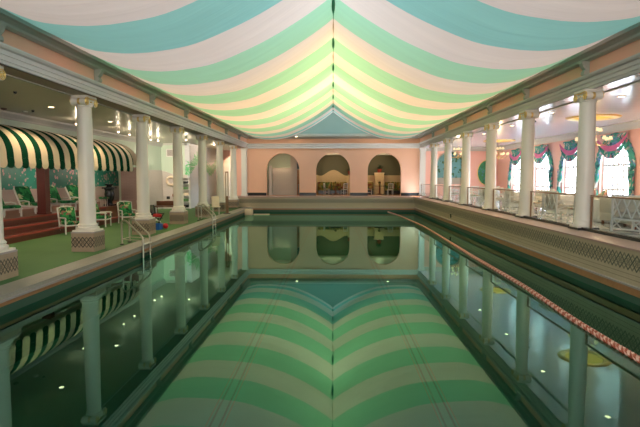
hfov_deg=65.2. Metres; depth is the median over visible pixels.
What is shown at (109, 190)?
urn
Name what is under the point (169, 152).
air vent
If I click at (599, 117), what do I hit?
ceiling medallion
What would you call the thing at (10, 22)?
trim
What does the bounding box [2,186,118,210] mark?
baseboard
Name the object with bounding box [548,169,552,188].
drape
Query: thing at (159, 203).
wooden bench
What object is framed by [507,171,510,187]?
drape
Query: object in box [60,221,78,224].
seat cushion
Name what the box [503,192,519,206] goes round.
round table
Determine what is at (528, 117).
column
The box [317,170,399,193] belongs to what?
wall
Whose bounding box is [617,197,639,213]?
cushion
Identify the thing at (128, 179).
wall
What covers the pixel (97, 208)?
cushion
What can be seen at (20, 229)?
steps
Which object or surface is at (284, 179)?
wall partition
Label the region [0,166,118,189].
wall
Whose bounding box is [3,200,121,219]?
floor
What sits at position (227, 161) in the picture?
wall
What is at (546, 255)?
rim lip
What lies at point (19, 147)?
striped awning
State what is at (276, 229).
pool water
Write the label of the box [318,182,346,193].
banquette
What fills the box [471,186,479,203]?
chair
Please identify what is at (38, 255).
floor
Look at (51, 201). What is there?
seat cushion
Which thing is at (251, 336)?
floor
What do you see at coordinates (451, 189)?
lattice chair
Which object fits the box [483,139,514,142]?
ceiling medallion
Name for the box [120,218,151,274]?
pool ladder
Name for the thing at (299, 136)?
trim
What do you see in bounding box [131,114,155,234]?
column
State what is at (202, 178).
column
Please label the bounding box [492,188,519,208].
glass railing
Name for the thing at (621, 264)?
wall
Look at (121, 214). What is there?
seat cushion
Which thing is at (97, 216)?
seat cushion
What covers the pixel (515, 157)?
drapes
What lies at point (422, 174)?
trim
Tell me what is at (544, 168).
window
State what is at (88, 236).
column
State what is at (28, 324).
wall
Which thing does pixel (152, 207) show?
chair
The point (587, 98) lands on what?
column
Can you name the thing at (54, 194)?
cushion
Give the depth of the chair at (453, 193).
32.67 m
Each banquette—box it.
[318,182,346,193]
[368,182,373,193]
[384,182,399,193]
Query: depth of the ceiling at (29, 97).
19.00 m
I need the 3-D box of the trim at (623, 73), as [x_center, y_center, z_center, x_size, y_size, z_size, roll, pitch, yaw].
[7.884,-3.947,18.318,0.800,0.440,45.500,0,4,1]
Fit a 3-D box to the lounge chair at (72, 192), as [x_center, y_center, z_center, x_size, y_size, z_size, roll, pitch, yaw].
[-12.107,-0.878,25.328,1.520,1.119,0.758,2,5,26]
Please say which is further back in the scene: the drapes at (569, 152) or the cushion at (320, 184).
the cushion at (320, 184)
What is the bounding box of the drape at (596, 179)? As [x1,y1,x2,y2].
[594,167,598,194]
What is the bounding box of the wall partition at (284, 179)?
[272,156,296,194]
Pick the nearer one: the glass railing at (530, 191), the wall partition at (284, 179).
the glass railing at (530, 191)
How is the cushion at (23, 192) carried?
on the lounge chair at (25, 196)
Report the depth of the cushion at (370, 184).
46.52 m
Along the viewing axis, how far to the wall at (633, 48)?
15.71 m
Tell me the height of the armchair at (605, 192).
1.020 m
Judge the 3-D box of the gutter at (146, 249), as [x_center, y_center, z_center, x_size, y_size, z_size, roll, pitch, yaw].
[-6.006,0.882,21.379,0.610,0.069,34.400,0,4,1]
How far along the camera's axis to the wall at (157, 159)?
31.33 m
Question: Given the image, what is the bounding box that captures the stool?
[99,197,108,205]
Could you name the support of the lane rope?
on the pool water
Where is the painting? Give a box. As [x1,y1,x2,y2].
[477,160,496,184]
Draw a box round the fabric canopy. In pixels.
[0,0,639,139]
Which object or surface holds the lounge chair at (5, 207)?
on the floor at (25, 212)
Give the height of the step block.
0.460 m
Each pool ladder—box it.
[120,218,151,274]
[197,204,216,228]
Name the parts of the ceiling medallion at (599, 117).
gilded dish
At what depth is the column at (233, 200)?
37.63 m
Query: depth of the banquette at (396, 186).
46.30 m
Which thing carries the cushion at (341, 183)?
on the banquette at (328, 185)
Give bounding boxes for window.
[513,159,520,191]
[536,156,549,189]
[565,158,576,193]
[602,145,628,195]
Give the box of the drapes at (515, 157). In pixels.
[507,148,520,187]
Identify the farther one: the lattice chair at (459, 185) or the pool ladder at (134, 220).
the lattice chair at (459, 185)
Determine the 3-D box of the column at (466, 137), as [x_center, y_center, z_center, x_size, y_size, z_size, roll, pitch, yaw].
[7.875,-2.413,26.992,0.600,3.910,0.790,0,4,1]
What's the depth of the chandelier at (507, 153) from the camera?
33.77 m
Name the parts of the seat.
backrest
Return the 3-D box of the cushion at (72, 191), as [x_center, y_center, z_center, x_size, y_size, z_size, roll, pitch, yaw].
[-12.545,-1.073,25.533,0.505,0.758,0.600,2,5,26]
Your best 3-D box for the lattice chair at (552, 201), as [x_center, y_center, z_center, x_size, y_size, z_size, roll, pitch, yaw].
[8.545,-0.308,17.856,0.770,1.005,1.015,0,4,-4]
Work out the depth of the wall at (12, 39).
14.30 m
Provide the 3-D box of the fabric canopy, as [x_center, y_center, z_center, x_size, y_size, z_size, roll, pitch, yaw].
[0.524,-5.389,19.860,13.760,2.299,38.197,0,4,1]
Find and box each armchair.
[56,206,78,234]
[96,204,111,226]
[117,201,136,222]
[594,190,607,198]
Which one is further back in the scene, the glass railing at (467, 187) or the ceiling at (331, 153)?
the ceiling at (331, 153)
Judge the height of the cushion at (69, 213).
0.611 m
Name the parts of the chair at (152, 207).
backrest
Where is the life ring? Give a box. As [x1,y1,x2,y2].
[166,176,172,185]
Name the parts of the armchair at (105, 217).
frame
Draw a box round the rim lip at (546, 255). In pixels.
[336,207,639,290]
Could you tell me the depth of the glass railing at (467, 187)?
26.45 m
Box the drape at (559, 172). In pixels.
[557,169,561,192]
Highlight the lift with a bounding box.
[223,172,230,213]
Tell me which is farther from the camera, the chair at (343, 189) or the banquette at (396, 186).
the banquette at (396, 186)
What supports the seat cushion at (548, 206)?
on the lattice chair at (552, 201)
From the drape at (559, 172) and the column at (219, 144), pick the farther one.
the column at (219, 144)
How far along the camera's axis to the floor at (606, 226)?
18.07 m
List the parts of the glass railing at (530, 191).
post, handrail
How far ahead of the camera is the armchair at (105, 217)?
22.80 m
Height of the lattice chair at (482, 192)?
1.005 m
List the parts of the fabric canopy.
fabric panel, fabric panel, fabric panel, fabric panel, fabric panel, fabric panel, fabric panel, fabric panel, fabric panel, fabric panel, fabric panel, fabric panel, fabric panel, fabric panel, fabric panel, fabric panel, fabric panel, fabric panel, fabric panel, fabric panel, fabric panel, fabric panel, fabric panel, fabric panel, fabric panel, fabric panel, fabric panel, fabric panel, fabric panel, fabric panel, fabric panel, fabric panel, fabric panel, fabric panel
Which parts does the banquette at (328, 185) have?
seat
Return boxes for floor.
[0,204,241,285]
[0,247,639,426]
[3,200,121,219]
[316,194,639,237]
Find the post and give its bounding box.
[36,167,51,213]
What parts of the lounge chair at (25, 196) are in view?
frame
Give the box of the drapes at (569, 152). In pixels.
[557,139,577,192]
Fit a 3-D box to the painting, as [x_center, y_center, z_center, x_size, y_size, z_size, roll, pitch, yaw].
[13.671,-3.341,40.980,1.590,2.110,0.070,0,4,1]
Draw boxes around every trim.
[0,8,248,139]
[0,42,247,148]
[0,110,186,146]
[241,148,247,195]
[247,143,419,148]
[248,134,418,138]
[269,166,271,194]
[418,22,639,137]
[419,53,639,147]
[419,148,425,195]
[426,120,639,150]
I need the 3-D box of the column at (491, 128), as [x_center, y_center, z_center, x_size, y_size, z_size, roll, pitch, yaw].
[7.764,-2.110,22.724,0.600,3.910,0.790,0,4,1]
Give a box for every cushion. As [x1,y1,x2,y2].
[2,204,20,208]
[15,186,34,202]
[21,202,36,205]
[50,186,60,199]
[50,200,75,202]
[59,207,75,221]
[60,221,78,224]
[66,185,77,198]
[96,204,99,215]
[96,215,110,218]
[119,202,131,213]
[119,213,134,215]
[318,182,324,187]
[325,182,331,187]
[333,182,339,187]
[340,182,346,187]
[368,182,372,187]
[545,204,572,209]
[546,192,559,204]
[616,213,639,219]
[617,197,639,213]
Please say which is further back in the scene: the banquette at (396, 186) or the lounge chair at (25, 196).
the banquette at (396, 186)
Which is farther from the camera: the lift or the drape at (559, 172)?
the lift
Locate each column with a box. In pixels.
[0,66,18,280]
[69,95,104,251]
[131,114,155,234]
[169,126,187,223]
[195,135,210,216]
[214,141,225,211]
[229,145,238,207]
[429,143,438,198]
[441,138,453,201]
[458,132,472,204]
[481,123,499,209]
[515,110,539,217]
[568,89,603,229]
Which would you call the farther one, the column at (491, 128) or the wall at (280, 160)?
the wall at (280, 160)
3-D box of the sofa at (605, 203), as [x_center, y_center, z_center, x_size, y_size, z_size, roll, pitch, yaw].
[9.387,-0.060,15.145,0.865,0.895,1.920,0,4,1]
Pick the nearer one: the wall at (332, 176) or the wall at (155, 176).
the wall at (155, 176)
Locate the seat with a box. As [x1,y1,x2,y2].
[211,196,220,215]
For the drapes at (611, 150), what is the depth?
23.34 m
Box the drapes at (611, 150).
[594,132,635,194]
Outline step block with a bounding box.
[245,209,252,214]
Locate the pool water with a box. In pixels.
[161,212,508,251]
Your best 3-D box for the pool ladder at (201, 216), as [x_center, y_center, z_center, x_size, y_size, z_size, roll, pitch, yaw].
[-5.938,0.411,26.258,1.263,1.790,0.727,2,4,22]
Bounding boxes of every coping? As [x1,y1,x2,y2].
[0,207,251,300]
[229,196,639,251]
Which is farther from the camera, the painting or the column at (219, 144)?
the painting
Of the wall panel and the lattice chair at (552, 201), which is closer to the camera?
the lattice chair at (552, 201)
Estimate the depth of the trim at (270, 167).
43.33 m
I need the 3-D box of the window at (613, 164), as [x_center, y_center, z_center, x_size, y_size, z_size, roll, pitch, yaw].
[14.308,-1.960,23.959,0.100,3.456,2.732,0,4,1]
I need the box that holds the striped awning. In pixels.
[0,124,135,171]
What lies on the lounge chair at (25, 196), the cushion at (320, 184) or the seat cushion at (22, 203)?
the seat cushion at (22, 203)
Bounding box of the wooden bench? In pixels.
[155,201,184,212]
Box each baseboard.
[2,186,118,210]
[247,193,418,195]
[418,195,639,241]
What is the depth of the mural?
41.40 m
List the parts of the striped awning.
panel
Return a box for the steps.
[3,207,119,243]
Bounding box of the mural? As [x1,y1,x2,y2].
[437,152,461,183]
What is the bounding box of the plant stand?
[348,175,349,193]
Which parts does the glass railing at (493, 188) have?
handrail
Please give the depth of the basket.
21.47 m
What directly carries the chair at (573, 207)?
on the floor at (606, 226)
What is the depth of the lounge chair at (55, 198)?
23.36 m
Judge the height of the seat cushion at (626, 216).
0.160 m
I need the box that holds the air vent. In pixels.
[166,149,172,156]
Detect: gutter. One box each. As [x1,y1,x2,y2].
[0,211,244,306]
[252,208,639,297]
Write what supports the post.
on the floor at (25, 212)
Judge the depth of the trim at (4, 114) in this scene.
22.56 m
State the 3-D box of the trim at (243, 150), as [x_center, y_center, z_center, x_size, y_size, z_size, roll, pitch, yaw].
[-6.260,-3.435,41.392,0.510,3.910,0.490,0,4,1]
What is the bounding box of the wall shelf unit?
[183,178,190,208]
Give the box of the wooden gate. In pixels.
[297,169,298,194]
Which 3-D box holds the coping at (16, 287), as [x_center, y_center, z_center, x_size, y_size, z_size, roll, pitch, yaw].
[-6.006,0.751,21.370,0.610,0.095,34.400,0,4,1]
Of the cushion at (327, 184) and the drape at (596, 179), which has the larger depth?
the cushion at (327, 184)
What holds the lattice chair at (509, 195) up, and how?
on the floor at (606, 226)
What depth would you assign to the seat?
29.89 m
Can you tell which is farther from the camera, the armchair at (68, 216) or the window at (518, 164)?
the window at (518, 164)
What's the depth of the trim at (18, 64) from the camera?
14.55 m
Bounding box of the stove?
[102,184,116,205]
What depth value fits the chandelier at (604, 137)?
20.59 m
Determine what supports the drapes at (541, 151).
hanging from the wall at (633, 135)
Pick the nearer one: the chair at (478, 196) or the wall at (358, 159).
the chair at (478, 196)
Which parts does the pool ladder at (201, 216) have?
handrail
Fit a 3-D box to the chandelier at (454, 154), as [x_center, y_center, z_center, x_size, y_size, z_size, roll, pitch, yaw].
[10.495,-4.676,38.005,1.312,1.070,1.316,1,4,12]
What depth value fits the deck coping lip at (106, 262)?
12.68 m
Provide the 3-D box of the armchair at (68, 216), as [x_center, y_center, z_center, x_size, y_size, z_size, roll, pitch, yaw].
[-10.023,0.247,20.064,0.819,1.110,0.736,3,5,39]
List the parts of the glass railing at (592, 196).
post, handrail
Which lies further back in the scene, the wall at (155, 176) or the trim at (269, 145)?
the trim at (269, 145)
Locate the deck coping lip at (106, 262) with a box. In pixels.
[0,208,251,303]
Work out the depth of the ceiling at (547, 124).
21.59 m
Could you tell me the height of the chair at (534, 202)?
0.995 m
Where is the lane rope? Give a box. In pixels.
[388,211,639,363]
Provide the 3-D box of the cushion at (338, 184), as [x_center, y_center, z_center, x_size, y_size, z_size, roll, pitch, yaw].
[1.500,-2.633,46.678,0.655,0.620,0.160,0,4,1]
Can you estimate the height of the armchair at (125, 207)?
1.110 m
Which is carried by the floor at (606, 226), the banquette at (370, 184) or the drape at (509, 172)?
the banquette at (370, 184)
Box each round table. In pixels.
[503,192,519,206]
[546,195,573,213]
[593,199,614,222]
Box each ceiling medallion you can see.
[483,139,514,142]
[565,114,621,120]
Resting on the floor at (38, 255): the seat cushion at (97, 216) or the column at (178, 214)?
the column at (178, 214)
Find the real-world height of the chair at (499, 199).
0.995 m
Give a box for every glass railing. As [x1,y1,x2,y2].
[467,187,484,203]
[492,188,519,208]
[530,191,574,215]
[590,195,639,227]
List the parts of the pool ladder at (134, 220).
handrail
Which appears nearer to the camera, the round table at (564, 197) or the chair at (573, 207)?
the chair at (573, 207)
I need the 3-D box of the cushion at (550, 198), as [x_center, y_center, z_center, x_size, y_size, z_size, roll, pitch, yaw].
[8.296,-0.544,17.824,0.140,0.460,0.820,0,4,-4]
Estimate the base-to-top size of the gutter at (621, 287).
0.160 m
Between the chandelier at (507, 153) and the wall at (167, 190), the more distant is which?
the wall at (167, 190)
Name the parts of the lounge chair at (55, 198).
frame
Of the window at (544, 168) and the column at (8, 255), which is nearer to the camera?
the column at (8, 255)
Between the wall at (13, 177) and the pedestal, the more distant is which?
the pedestal
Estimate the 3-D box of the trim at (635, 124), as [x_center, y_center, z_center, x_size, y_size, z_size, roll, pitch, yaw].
[10.983,-3.657,18.258,6.000,0.330,45.500,0,4,1]
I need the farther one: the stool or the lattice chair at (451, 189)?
the lattice chair at (451, 189)
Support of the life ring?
hanging from the wall at (167, 190)
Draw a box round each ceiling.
[0,76,229,150]
[327,153,389,154]
[439,83,639,146]
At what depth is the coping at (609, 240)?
16.14 m
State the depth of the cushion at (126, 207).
24.66 m
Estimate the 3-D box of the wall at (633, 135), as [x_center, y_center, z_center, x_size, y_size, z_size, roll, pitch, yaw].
[14.160,-1.732,18.463,0.350,4.500,45.800,0,4,1]
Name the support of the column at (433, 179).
on the floor at (606, 226)
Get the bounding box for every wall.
[0,118,184,200]
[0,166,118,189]
[0,210,639,370]
[2,29,246,142]
[121,167,136,217]
[149,170,162,208]
[162,171,186,207]
[223,150,229,169]
[224,157,230,198]
[236,148,241,195]
[238,198,639,287]
[247,112,497,195]
[267,154,298,194]
[316,155,399,175]
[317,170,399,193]
[420,39,639,141]
[497,128,639,194]
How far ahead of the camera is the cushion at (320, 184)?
46.63 m
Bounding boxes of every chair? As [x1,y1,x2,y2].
[2,198,22,217]
[13,186,51,213]
[50,186,76,209]
[64,185,97,205]
[150,205,163,222]
[341,183,347,194]
[451,189,458,198]
[452,185,460,199]
[459,185,476,202]
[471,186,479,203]
[479,187,502,205]
[496,188,503,207]
[505,188,519,211]
[533,193,539,214]
[541,190,573,219]
[567,196,574,221]
[610,194,639,233]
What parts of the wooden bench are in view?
backrest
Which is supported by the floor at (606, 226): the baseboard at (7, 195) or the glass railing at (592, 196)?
the glass railing at (592, 196)
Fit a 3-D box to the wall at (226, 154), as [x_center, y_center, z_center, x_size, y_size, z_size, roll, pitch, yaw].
[-7.649,-3.437,46.287,3.300,4.740,0.400,0,4,1]
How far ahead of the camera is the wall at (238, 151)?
41.55 m
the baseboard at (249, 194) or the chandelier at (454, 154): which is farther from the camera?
the baseboard at (249, 194)
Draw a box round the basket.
[156,220,162,229]
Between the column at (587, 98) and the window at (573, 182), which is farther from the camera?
the window at (573, 182)
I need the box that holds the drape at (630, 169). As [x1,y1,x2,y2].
[627,166,634,194]
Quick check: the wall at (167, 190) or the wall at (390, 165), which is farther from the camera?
the wall at (390, 165)
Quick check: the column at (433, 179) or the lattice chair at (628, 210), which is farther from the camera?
the column at (433, 179)
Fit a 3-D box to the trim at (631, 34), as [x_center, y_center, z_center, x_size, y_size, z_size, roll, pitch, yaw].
[7.484,-4.542,18.287,0.400,0.770,45.500,0,4,1]
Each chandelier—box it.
[452,148,461,158]
[496,147,508,159]
[575,127,612,145]
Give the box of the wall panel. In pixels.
[185,143,216,207]
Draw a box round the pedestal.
[374,173,383,193]
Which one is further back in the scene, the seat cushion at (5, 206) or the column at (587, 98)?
the seat cushion at (5, 206)
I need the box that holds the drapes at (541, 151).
[534,144,552,188]

